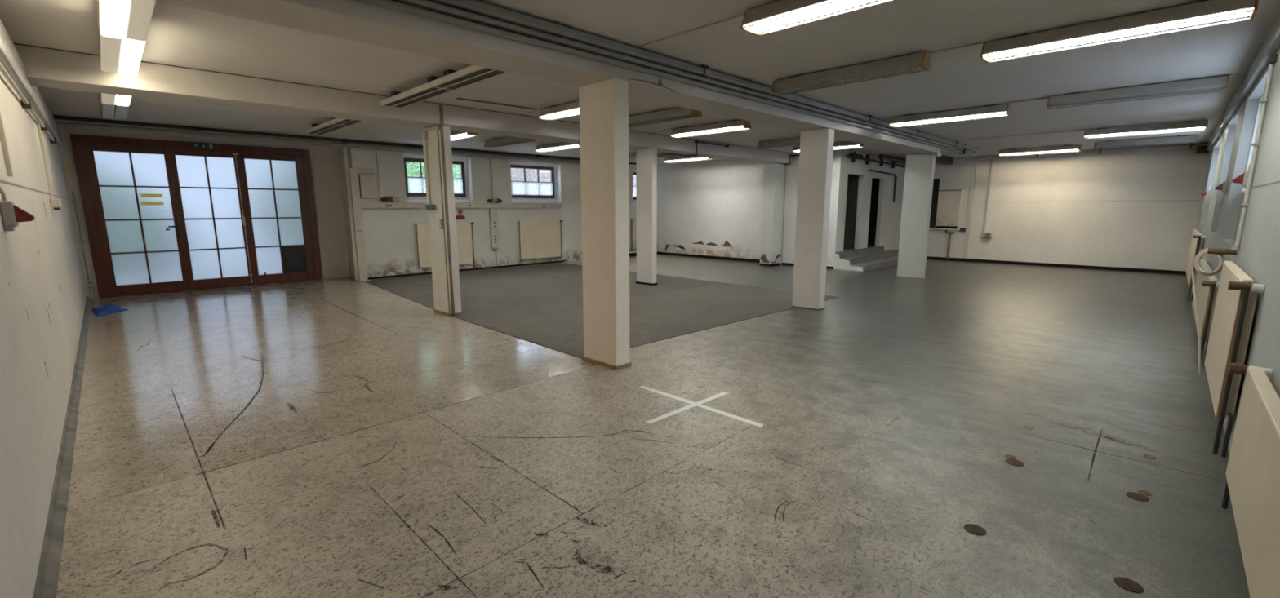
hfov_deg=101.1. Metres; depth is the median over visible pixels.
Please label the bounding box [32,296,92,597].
baseboard
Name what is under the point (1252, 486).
radiator
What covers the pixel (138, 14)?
diffuser
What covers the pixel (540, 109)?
cable
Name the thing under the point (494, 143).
ceiling lamp
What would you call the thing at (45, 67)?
ceiling beam
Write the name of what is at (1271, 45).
lintel
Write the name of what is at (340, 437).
floor
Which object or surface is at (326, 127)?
ceiling lamp
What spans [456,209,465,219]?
wall lamp
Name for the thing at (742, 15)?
cable
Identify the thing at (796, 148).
ceiling lamp
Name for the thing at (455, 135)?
ceiling lamp
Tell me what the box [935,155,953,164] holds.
duct
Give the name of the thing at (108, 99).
diffuser
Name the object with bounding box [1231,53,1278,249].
cable conduit
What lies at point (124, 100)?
diffuser
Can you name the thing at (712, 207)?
wall
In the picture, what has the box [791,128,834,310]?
pillar
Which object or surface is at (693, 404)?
cross
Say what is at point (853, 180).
wall
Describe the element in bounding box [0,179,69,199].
trim
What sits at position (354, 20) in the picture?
ceiling beam
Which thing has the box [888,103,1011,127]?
ceiling lamp
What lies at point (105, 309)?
cloth
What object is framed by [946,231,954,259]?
pipe
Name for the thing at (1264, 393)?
grille
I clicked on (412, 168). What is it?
tree
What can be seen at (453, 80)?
ceiling lamp
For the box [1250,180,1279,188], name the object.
trim
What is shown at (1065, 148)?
ceiling lamp
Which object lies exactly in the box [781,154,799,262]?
ceiling pipe
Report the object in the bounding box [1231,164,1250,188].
power socket
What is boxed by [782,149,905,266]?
wall
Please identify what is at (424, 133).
cable conduit
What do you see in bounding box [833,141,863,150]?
ceiling lamp
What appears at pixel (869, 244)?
floor
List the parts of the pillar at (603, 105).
skirting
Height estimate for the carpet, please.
0.008 m
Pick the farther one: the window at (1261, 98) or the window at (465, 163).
the window at (465, 163)
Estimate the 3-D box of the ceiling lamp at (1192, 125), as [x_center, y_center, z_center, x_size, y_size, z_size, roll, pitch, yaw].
[9.095,-3.069,9.538,1.616,0.154,0.240,10,14,44]
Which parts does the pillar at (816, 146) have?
skirting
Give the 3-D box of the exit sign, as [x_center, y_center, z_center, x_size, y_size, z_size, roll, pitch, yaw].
[-8.528,-2.986,10.299,0.038,0.115,0.380,10,14,44]
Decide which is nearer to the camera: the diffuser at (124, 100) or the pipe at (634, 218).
the diffuser at (124, 100)
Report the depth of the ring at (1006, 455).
3.41 m
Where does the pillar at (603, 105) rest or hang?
on the floor at (340, 437)
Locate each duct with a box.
[0,108,13,177]
[35,114,53,199]
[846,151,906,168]
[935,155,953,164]
[962,164,976,257]
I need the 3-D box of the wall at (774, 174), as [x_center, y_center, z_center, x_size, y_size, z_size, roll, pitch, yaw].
[3.740,-2.478,14.704,0.366,3.060,0.686,10,14,44]
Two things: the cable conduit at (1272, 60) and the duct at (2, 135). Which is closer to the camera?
the duct at (2, 135)
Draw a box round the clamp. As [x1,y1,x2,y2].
[701,64,708,76]
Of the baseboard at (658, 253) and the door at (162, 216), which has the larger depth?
the baseboard at (658, 253)
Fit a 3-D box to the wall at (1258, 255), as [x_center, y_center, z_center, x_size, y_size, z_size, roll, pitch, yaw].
[6.714,-0.933,5.736,0.400,3.060,18.490,10,14,44]
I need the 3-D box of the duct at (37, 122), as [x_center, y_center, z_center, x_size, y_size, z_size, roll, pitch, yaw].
[-6.471,-1.537,5.725,0.035,0.900,0.022,10,14,44]
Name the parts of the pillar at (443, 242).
skirting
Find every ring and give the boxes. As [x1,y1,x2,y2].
[1004,454,1016,459]
[1137,490,1151,496]
[1143,454,1155,459]
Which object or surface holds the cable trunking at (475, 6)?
attached to the ceiling beam at (354, 20)
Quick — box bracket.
[931,152,941,156]
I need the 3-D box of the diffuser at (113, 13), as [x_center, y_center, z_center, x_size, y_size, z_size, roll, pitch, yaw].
[-3.503,-1.930,3.505,1.484,0.034,0.123,10,14,44]
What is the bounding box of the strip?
[425,204,437,209]
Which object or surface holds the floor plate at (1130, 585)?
on the floor at (340, 437)
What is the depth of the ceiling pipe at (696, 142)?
11.36 m
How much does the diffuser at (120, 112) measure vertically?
0.034 m
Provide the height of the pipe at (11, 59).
0.290 m
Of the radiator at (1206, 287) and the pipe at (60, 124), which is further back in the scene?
the pipe at (60, 124)
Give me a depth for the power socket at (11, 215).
2.85 m
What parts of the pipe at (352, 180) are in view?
corner casing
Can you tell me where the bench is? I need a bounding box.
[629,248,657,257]
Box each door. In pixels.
[58,127,350,298]
[70,133,323,298]
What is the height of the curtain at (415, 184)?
0.358 m
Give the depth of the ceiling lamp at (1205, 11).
4.07 m
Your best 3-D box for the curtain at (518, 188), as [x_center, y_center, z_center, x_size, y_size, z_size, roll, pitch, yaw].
[-3.049,-3.150,15.018,0.027,0.358,1.354,10,14,44]
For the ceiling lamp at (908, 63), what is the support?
attached to the ceiling
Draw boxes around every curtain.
[408,177,462,193]
[511,181,552,195]
[632,186,636,196]
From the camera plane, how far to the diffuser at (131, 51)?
4.52 m
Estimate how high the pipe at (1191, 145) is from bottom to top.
0.130 m
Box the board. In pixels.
[936,190,961,228]
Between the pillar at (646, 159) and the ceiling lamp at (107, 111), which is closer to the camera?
the ceiling lamp at (107, 111)
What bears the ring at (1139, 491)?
on the floor at (340, 437)
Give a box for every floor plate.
[964,524,986,535]
[1005,458,1023,466]
[1113,577,1143,593]
[1125,492,1149,502]
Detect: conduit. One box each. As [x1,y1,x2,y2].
[0,62,56,143]
[376,150,381,198]
[422,130,431,204]
[457,97,536,110]
[489,158,493,198]
[983,155,993,232]
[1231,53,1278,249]
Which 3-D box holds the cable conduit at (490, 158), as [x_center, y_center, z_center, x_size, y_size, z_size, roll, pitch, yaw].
[-3.902,-3.178,13.842,0.022,1.100,0.022,-4,11,-22]
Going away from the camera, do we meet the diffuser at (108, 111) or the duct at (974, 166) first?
the diffuser at (108, 111)
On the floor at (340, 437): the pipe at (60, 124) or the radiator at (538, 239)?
the radiator at (538, 239)
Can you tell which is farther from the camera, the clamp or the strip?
the strip
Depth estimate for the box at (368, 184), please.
11.71 m
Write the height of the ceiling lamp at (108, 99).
0.166 m
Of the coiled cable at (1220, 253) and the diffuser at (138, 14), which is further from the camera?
the coiled cable at (1220, 253)
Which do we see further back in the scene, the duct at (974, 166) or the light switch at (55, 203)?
the duct at (974, 166)
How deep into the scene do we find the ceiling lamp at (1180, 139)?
11.27 m
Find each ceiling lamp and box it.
[96,0,155,41]
[97,18,145,75]
[99,93,131,106]
[99,96,128,119]
[304,117,348,135]
[330,118,363,125]
[380,75,453,108]
[431,65,506,90]
[450,130,479,141]
[484,136,535,147]
[534,142,579,152]
[538,101,579,120]
[628,106,702,127]
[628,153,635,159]
[657,152,675,157]
[663,155,713,162]
[670,120,751,137]
[740,0,892,36]
[757,137,799,148]
[770,51,931,95]
[791,146,799,152]
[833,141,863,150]
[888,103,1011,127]
[980,0,1258,63]
[998,144,1081,155]
[1046,75,1229,109]
[1083,120,1208,138]
[1093,135,1198,149]
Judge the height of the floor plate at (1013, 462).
0.003 m
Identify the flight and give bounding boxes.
[833,246,898,271]
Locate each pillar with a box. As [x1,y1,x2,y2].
[422,103,462,315]
[578,78,631,370]
[635,148,657,285]
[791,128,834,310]
[895,153,935,279]
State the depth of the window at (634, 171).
17.82 m
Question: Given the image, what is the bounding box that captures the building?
[511,168,635,197]
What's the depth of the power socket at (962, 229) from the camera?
15.73 m
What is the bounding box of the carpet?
[366,262,837,359]
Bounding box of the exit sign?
[190,142,216,150]
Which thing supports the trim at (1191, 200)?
attached to the wall at (1060, 224)
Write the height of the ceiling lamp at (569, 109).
0.154 m
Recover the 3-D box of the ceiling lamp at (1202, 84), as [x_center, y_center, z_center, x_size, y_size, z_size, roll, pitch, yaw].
[6.041,-2.536,6.487,1.616,0.154,0.240,10,14,44]
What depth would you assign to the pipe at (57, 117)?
10.29 m
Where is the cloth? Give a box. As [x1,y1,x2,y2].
[90,304,128,316]
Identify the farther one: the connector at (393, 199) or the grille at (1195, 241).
the connector at (393, 199)
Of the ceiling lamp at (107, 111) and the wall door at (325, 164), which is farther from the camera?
the wall door at (325, 164)
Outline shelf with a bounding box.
[928,228,959,232]
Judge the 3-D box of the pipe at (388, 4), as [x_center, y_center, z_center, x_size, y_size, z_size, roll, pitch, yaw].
[2.714,-2.635,7.654,0.068,0.040,15.940,10,14,44]
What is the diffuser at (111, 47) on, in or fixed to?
attached to the ceiling lamp at (123, 55)
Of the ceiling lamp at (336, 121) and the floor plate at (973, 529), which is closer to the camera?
the floor plate at (973, 529)
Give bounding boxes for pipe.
[0,19,62,146]
[53,115,635,164]
[55,120,580,164]
[71,191,93,298]
[355,0,973,155]
[391,0,977,154]
[631,217,635,251]
[661,140,728,156]
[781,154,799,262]
[868,169,897,202]
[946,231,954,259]
[977,142,1208,159]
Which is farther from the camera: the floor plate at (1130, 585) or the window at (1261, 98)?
the window at (1261, 98)
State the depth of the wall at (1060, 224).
13.80 m
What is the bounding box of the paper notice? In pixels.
[63,164,74,179]
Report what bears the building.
on the ground
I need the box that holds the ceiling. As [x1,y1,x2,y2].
[0,0,1279,164]
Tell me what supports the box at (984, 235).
attached to the wall at (1060, 224)
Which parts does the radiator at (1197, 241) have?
panel, panel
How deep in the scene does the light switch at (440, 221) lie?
7.73 m
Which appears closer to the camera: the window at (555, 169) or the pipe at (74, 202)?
the pipe at (74, 202)
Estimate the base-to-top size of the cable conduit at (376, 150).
1.100 m
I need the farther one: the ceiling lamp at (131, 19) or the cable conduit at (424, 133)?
the cable conduit at (424, 133)
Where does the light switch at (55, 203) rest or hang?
attached to the wall at (43, 295)
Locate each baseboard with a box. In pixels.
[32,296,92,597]
[367,260,564,279]
[657,252,864,271]
[926,256,1186,275]
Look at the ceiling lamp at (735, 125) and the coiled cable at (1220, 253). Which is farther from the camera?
the ceiling lamp at (735, 125)
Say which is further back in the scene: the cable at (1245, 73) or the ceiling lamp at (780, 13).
the cable at (1245, 73)
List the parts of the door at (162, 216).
handle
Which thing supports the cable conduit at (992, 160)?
attached to the wall at (1060, 224)
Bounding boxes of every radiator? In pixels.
[415,222,475,270]
[518,220,563,262]
[1185,228,1205,301]
[1191,259,1219,364]
[1204,260,1264,457]
[1221,362,1279,597]
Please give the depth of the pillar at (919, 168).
11.93 m
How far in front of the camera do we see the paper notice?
9.14 m
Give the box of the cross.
[639,386,763,427]
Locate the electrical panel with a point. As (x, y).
(493, 211)
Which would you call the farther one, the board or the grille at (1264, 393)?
the board
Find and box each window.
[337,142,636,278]
[402,153,473,202]
[509,160,561,203]
[632,169,636,203]
[1240,94,1263,194]
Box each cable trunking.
[360,203,562,208]
[426,0,979,152]
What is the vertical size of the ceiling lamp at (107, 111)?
0.166 m
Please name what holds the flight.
on the floor at (340, 437)
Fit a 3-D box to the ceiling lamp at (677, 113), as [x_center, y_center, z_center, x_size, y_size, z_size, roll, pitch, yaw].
[0.246,-2.807,8.112,1.616,0.154,0.240,10,14,44]
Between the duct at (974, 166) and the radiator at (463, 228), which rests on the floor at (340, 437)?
the radiator at (463, 228)
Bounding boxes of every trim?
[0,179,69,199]
[984,200,1201,202]
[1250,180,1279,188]
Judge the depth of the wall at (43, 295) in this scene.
3.20 m
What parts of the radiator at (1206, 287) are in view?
panel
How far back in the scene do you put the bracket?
11.48 m
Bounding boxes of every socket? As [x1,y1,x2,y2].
[0,186,35,231]
[959,227,965,231]
[1201,185,1211,198]
[1214,174,1230,194]
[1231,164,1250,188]
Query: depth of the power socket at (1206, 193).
9.62 m
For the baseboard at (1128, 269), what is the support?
attached to the wall at (1060, 224)
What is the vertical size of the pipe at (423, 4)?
0.040 m
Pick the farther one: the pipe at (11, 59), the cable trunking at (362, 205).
the cable trunking at (362, 205)
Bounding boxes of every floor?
[56,254,1250,597]
[843,242,875,251]
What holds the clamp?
attached to the cable trunking at (475, 6)
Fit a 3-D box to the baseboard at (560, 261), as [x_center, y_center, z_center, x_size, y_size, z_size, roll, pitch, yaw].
[-4.263,-0.795,13.885,0.020,0.050,5.630,10,14,44]
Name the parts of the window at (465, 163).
sill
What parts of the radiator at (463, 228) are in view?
panel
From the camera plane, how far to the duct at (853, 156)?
14.48 m
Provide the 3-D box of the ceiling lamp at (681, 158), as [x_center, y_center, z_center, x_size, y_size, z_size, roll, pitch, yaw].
[1.346,-3.968,14.817,1.616,0.154,0.240,10,14,44]
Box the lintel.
[1206,13,1279,151]
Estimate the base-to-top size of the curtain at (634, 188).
0.358 m
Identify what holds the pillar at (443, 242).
on the floor at (340, 437)
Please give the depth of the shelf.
16.04 m
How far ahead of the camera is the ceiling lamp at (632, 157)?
14.24 m
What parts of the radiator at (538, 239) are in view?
panel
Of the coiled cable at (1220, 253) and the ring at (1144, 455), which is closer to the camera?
the ring at (1144, 455)
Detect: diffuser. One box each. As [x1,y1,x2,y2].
[99,0,127,38]
[100,33,123,73]
[101,93,115,104]
[101,102,115,119]
[113,103,128,119]
[115,94,131,106]
[119,36,145,75]
[124,0,155,41]
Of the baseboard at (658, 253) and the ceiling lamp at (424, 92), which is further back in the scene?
the baseboard at (658, 253)
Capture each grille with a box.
[1192,228,1204,284]
[1200,259,1219,341]
[1224,260,1257,416]
[1248,365,1279,431]
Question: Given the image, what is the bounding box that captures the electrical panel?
[489,208,498,266]
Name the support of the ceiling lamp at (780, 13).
attached to the ceiling
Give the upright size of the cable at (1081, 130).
0.012 m
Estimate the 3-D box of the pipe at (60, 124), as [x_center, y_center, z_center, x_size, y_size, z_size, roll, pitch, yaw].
[-5.520,-3.422,12.039,0.090,0.090,10.600,10,14,44]
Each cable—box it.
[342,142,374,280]
[519,109,541,115]
[636,13,744,48]
[928,41,985,53]
[953,129,1085,141]
[1008,97,1048,103]
[1191,248,1236,374]
[1228,72,1245,75]
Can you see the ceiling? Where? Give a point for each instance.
(958, 78)
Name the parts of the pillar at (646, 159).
skirting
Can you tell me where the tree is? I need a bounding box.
[405,161,462,194]
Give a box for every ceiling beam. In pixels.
[13,43,792,164]
[153,0,941,154]
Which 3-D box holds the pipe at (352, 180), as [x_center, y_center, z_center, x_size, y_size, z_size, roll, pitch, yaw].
[-6.142,-1.915,11.720,0.094,2.999,0.590,10,14,44]
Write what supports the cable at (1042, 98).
attached to the ceiling
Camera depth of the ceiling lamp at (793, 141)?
11.33 m
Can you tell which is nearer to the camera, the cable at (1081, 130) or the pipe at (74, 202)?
the pipe at (74, 202)
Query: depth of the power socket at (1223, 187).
6.55 m
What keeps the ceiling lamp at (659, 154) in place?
attached to the ceiling beam at (45, 67)
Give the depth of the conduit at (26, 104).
4.61 m
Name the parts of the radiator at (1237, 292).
panel, panel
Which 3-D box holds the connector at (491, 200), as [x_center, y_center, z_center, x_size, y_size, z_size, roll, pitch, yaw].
[-3.842,-2.598,13.918,0.137,0.124,0.430,10,14,44]
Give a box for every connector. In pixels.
[379,196,399,202]
[486,198,502,203]
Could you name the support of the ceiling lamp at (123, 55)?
attached to the ceiling
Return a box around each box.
[358,174,378,199]
[982,232,992,238]
[1195,145,1208,153]
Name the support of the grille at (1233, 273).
attached to the radiator at (1237, 292)
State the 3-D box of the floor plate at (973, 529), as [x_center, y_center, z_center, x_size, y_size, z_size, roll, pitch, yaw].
[1.687,1.161,2.652,0.096,0.003,0.096,10,14,44]
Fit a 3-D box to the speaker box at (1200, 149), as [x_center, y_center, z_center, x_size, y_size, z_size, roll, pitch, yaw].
[12.938,-3.437,12.113,0.200,0.160,0.194,10,14,44]
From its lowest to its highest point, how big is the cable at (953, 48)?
0.012 m
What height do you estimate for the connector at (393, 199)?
0.124 m
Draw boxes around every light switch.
[49,199,62,210]
[438,219,443,229]
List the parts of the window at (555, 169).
sash, sill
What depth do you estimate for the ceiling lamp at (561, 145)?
11.85 m
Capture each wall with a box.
[0,71,87,597]
[656,159,781,259]
[760,163,785,265]
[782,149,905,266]
[843,174,879,248]
[898,142,1209,271]
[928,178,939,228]
[1191,48,1279,453]
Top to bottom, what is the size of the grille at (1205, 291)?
0.636 m

